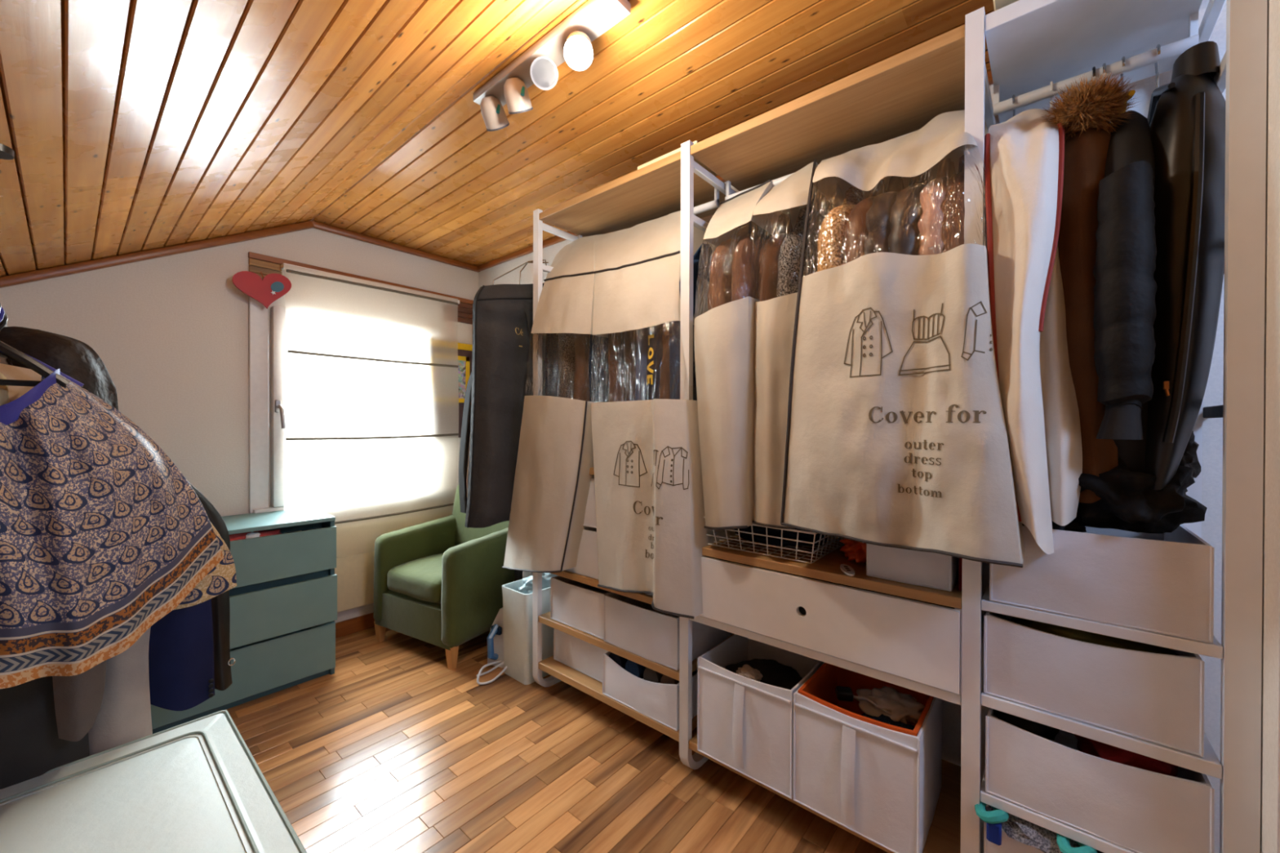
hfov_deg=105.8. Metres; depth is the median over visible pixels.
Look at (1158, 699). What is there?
drawer
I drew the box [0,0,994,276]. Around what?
ceiling
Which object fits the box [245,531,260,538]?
pile
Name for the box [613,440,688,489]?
print
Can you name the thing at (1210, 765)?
shelf
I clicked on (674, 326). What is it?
garment
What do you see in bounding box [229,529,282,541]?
pile
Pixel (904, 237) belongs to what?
puffer jacket
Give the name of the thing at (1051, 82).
clothes hanger
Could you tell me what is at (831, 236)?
garment
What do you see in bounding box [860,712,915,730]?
pile
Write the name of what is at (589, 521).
storage box
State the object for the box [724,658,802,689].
pile
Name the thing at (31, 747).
jacket
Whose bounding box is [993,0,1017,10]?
board
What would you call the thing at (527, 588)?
plastic bag
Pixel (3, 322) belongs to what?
clothes hanger
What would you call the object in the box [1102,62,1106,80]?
clothes hanger
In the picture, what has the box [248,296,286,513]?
window
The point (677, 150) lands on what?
board
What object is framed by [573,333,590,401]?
garment
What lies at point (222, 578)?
tunic
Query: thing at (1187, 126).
leather jacket
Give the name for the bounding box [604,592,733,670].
storage box
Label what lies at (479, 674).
power cable
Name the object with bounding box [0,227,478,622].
wall
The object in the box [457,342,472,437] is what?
fabric banner
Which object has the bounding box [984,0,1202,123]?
shelf
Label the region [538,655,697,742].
shelf
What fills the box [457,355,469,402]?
picture
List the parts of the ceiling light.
bulb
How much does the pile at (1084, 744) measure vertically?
0.087 m
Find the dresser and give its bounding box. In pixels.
[150,508,337,733]
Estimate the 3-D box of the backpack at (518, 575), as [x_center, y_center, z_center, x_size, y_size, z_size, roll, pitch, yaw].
[-0.569,0.879,2.599,0.117,0.620,0.223,0,0,40]
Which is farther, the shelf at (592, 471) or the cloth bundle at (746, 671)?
the shelf at (592, 471)
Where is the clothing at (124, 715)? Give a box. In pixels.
[88,626,152,755]
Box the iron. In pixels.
[487,607,504,668]
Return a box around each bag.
[464,259,546,528]
[518,573,557,594]
[839,538,866,564]
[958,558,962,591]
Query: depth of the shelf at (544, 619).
1.87 m
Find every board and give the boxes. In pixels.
[637,140,718,176]
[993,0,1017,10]
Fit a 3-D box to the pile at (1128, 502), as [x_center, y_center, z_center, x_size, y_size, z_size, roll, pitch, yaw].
[1.063,0.132,1.063,0.238,0.176,0.328,0,0,40]
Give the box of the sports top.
[974,800,1097,852]
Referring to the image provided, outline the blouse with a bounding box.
[0,363,41,402]
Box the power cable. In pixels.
[476,660,506,684]
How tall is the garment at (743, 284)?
0.926 m
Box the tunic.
[172,521,236,610]
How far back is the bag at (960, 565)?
1.18 m
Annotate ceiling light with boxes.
[473,0,631,131]
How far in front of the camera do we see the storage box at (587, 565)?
1.97 m
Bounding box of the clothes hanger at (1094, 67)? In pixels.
[1092,66,1095,76]
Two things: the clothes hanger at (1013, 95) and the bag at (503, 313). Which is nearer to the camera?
the clothes hanger at (1013, 95)
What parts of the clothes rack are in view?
hanging rod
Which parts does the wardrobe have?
frame, frame, drawer, frame, frame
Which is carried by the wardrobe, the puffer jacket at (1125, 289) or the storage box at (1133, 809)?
the storage box at (1133, 809)
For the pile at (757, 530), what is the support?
in the wire basket
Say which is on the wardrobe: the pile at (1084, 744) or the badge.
the badge
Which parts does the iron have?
iron handle, control knob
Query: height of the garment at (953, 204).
0.926 m
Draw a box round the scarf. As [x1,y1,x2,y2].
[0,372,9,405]
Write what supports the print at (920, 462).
attached to the garment cover at (896, 433)
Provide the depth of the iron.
2.39 m
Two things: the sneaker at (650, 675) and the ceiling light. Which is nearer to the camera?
the ceiling light
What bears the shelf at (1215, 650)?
attached to the wardrobe
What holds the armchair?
on the floor
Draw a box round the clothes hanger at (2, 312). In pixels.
[0,306,84,386]
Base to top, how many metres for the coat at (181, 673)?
1.012 m
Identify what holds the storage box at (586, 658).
on the wardrobe
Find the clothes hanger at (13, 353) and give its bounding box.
[0,302,70,387]
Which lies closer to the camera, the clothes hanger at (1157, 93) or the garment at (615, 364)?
the clothes hanger at (1157, 93)
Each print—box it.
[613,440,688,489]
[633,501,662,559]
[843,301,992,377]
[868,404,986,423]
[897,440,943,497]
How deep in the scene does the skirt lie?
0.94 m
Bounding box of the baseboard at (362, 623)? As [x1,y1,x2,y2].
[335,612,374,638]
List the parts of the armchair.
leg, seat, armrest, leg, armrest, backrest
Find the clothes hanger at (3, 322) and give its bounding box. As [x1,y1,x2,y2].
[0,312,83,386]
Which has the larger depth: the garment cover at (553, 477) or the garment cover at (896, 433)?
the garment cover at (553, 477)
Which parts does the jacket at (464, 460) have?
white cord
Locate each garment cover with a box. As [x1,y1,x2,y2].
[502,235,608,573]
[591,210,738,618]
[693,179,791,529]
[750,159,835,528]
[780,110,1025,568]
[984,108,1064,554]
[1040,238,1082,525]
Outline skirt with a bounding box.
[0,368,224,688]
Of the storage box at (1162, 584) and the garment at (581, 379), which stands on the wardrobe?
the storage box at (1162, 584)
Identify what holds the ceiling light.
attached to the ceiling
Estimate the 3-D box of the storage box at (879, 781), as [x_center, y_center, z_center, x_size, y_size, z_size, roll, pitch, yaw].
[0.662,0.909,1.400,0.324,0.314,0.362,0,0,40]
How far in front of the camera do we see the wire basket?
1.51 m
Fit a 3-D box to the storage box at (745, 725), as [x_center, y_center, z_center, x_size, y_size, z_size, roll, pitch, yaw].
[0.416,0.910,1.607,0.328,0.308,0.362,0,0,40]
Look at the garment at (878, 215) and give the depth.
1.26 m
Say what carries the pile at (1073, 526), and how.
in the storage box at (1162, 584)
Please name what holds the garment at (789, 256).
in the garment cover at (775, 317)
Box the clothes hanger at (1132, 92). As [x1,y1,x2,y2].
[1120,56,1135,113]
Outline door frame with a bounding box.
[1260,0,1279,852]
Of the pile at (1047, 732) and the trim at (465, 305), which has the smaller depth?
the pile at (1047, 732)
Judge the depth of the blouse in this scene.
0.98 m
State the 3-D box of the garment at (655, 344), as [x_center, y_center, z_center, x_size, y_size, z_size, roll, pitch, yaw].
[0.182,-0.298,1.891,0.101,0.786,0.468,0,0,40]
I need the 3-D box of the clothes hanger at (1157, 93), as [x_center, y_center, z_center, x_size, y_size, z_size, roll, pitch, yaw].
[1.176,-0.772,1.100,0.018,0.186,0.344,0,0,40]
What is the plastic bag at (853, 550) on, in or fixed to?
on the wardrobe
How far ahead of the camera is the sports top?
1.06 m
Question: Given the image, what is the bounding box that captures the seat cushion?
[386,552,444,604]
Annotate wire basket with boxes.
[703,515,844,564]
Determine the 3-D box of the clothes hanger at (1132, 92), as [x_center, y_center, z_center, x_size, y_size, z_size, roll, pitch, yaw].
[1.133,-0.777,1.136,0.018,0.176,0.344,0,0,40]
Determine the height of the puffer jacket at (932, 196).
0.926 m
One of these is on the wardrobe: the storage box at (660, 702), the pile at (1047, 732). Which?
the storage box at (660, 702)
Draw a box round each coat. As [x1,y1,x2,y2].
[148,598,214,711]
[1035,70,1142,503]
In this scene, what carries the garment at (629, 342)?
hanging from the wardrobe
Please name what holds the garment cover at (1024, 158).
hanging from the clothes hanger at (1013, 95)
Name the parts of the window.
sill, sash, handle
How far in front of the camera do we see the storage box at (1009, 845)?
1.09 m
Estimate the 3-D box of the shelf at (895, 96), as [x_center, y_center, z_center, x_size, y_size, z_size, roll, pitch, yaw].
[0.611,-0.930,1.554,0.772,0.030,0.453,0,0,40]
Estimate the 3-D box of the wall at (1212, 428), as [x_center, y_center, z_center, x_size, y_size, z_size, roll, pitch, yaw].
[0.830,-0.103,1.798,5.050,2.600,0.100,0,0,40]
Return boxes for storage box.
[0,710,306,852]
[550,575,652,639]
[553,628,608,682]
[565,529,598,579]
[583,478,596,528]
[602,651,697,731]
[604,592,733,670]
[697,634,824,799]
[792,662,942,852]
[866,543,959,591]
[983,822,1047,852]
[985,707,1214,852]
[989,524,1213,643]
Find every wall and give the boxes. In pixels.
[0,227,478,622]
[478,0,1226,852]
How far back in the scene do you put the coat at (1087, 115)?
1.03 m
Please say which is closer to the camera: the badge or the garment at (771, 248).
the badge
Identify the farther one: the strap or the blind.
the blind
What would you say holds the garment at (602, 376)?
hanging from the wardrobe
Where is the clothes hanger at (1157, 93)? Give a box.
[1147,44,1175,125]
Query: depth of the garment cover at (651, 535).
1.69 m
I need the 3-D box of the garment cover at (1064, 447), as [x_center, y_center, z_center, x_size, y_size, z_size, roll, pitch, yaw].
[0.991,-0.235,1.142,0.072,0.888,0.336,0,0,40]
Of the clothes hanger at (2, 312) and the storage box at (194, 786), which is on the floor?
the storage box at (194, 786)
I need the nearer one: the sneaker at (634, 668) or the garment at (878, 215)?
the garment at (878, 215)
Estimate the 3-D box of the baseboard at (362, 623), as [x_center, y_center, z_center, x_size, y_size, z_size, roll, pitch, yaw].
[-2.212,1.145,2.104,0.016,0.085,3.360,0,0,40]
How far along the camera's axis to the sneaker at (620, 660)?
1.88 m
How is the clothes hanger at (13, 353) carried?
hanging from the clothes rack
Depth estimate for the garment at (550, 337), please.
2.16 m
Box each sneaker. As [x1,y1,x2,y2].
[608,653,628,669]
[625,659,646,679]
[643,667,663,683]
[660,668,697,684]
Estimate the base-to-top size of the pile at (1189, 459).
0.140 m
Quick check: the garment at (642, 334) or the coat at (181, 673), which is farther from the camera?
the garment at (642, 334)
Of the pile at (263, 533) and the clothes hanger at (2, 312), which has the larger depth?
the pile at (263, 533)
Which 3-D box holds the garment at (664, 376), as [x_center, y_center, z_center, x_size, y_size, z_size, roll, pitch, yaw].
[0.215,-0.273,1.875,0.094,0.836,0.446,0,0,40]
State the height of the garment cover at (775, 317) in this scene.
1.174 m
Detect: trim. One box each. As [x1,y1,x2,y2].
[0,220,314,288]
[248,251,473,344]
[312,220,479,272]
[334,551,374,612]
[477,71,993,271]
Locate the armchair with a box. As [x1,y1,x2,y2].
[373,484,514,670]
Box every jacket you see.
[0,326,118,410]
[0,354,89,789]
[0,356,106,742]
[188,482,235,690]
[458,262,548,513]
[887,171,927,255]
[916,158,955,255]
[1093,110,1157,472]
[1143,40,1225,489]
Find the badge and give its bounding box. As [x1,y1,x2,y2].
[840,564,854,576]
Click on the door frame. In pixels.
(1270, 668)
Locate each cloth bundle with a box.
[735,664,763,681]
[855,686,924,724]
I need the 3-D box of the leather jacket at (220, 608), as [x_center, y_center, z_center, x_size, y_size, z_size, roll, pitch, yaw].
[-1.509,0.332,1.438,0.062,1.056,0.473,0,0,40]
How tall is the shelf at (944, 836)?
0.027 m
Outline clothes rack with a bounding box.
[0,143,14,327]
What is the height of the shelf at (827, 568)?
0.026 m
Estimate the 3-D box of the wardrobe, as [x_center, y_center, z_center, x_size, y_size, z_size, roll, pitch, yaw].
[0.454,0.116,1.690,2.062,2.160,0.471,0,0,40]
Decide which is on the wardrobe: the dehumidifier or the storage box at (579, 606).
the storage box at (579, 606)
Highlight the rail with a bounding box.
[1203,404,1222,417]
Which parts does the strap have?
strap cord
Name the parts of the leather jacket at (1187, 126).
brass zip pull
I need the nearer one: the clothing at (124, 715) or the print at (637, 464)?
the clothing at (124, 715)
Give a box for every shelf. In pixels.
[538,151,734,236]
[538,611,733,680]
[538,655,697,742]
[551,569,653,604]
[589,467,594,475]
[688,733,960,852]
[690,24,964,191]
[702,535,961,608]
[980,684,1222,779]
[980,767,1134,852]
[981,580,1223,659]
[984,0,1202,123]
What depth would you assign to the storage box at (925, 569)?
1.23 m
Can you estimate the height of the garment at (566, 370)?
0.836 m
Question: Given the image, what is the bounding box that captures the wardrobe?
[532,0,1267,852]
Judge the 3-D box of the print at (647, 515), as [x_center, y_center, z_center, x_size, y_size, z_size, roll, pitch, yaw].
[0.026,0.352,1.630,0.144,0.189,0.037,0,0,40]
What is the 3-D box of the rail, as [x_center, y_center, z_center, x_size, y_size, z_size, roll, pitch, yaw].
[1.295,-0.035,1.060,0.012,0.028,0.430,0,0,40]
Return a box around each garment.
[545,333,558,396]
[557,333,575,399]
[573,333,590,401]
[588,333,608,402]
[608,331,625,401]
[623,329,636,400]
[635,327,647,400]
[645,323,662,399]
[659,321,670,399]
[669,243,713,400]
[707,221,754,310]
[731,224,772,301]
[755,213,793,301]
[776,207,818,297]
[817,186,863,271]
[844,179,886,263]
[863,175,904,254]
[941,154,987,253]
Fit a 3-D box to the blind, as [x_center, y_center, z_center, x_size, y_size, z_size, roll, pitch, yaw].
[-1.513,-0.059,2.839,0.089,1.561,0.971,0,0,40]
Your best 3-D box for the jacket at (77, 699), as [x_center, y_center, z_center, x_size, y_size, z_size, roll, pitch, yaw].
[-1.283,0.275,1.049,0.070,0.843,0.183,0,0,40]
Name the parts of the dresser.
drawer, panel, drawer, drawer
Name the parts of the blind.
head rail, blind rod, blind rod, blind rod, blind rod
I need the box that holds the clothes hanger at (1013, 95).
[1012,94,1015,116]
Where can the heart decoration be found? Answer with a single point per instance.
(273, 286)
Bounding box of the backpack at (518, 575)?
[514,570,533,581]
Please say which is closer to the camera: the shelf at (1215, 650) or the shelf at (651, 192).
the shelf at (1215, 650)
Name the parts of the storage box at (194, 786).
lid panel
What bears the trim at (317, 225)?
attached to the wall at (171, 333)
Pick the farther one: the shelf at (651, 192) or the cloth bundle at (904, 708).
the shelf at (651, 192)
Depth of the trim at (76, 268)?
2.11 m
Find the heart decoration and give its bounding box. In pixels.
[231,271,291,308]
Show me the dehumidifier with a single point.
(517, 606)
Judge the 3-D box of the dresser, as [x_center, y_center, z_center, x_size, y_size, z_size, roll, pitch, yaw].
[-1.867,0.810,2.136,0.450,0.756,0.805,0,0,40]
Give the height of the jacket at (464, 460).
1.224 m
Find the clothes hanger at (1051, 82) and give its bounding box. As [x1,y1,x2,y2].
[1048,80,1054,119]
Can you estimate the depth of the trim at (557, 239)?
3.00 m
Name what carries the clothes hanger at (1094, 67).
hanging from the wardrobe
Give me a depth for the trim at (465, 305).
2.62 m
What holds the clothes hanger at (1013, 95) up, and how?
hanging from the wardrobe
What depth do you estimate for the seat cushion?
2.55 m
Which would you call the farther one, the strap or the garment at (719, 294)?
the garment at (719, 294)
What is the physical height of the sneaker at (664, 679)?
0.098 m
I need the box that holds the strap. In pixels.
[835,686,892,715]
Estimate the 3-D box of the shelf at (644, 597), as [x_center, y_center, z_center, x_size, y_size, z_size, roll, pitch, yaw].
[-0.012,0.627,2.083,0.772,0.026,0.453,0,0,40]
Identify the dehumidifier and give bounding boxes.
[502,579,553,684]
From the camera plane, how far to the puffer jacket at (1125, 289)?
0.94 m
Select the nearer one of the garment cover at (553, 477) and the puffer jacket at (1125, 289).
the puffer jacket at (1125, 289)
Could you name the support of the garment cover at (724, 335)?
hanging from the wardrobe
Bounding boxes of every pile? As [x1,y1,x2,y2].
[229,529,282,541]
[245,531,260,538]
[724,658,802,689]
[734,525,827,546]
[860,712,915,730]
[992,709,1059,740]
[1009,616,1180,656]
[1022,515,1086,532]
[1073,733,1177,777]
[1075,457,1207,533]
[1178,431,1200,478]
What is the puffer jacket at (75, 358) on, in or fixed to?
hanging from the clothes rack
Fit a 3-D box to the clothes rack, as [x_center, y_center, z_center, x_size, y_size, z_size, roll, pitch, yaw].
[-1.191,-0.400,0.873,1.550,0.366,0.060,0,0,40]
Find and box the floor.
[225,626,887,852]
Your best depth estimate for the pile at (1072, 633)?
1.03 m
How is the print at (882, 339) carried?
attached to the garment cover at (896, 433)
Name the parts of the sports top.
turquoise trim, turquoise trim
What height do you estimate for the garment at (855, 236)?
0.926 m
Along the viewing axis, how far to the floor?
1.66 m
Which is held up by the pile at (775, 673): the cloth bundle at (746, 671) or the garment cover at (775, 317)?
the cloth bundle at (746, 671)
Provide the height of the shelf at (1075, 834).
0.023 m
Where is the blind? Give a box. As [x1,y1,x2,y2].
[280,262,459,558]

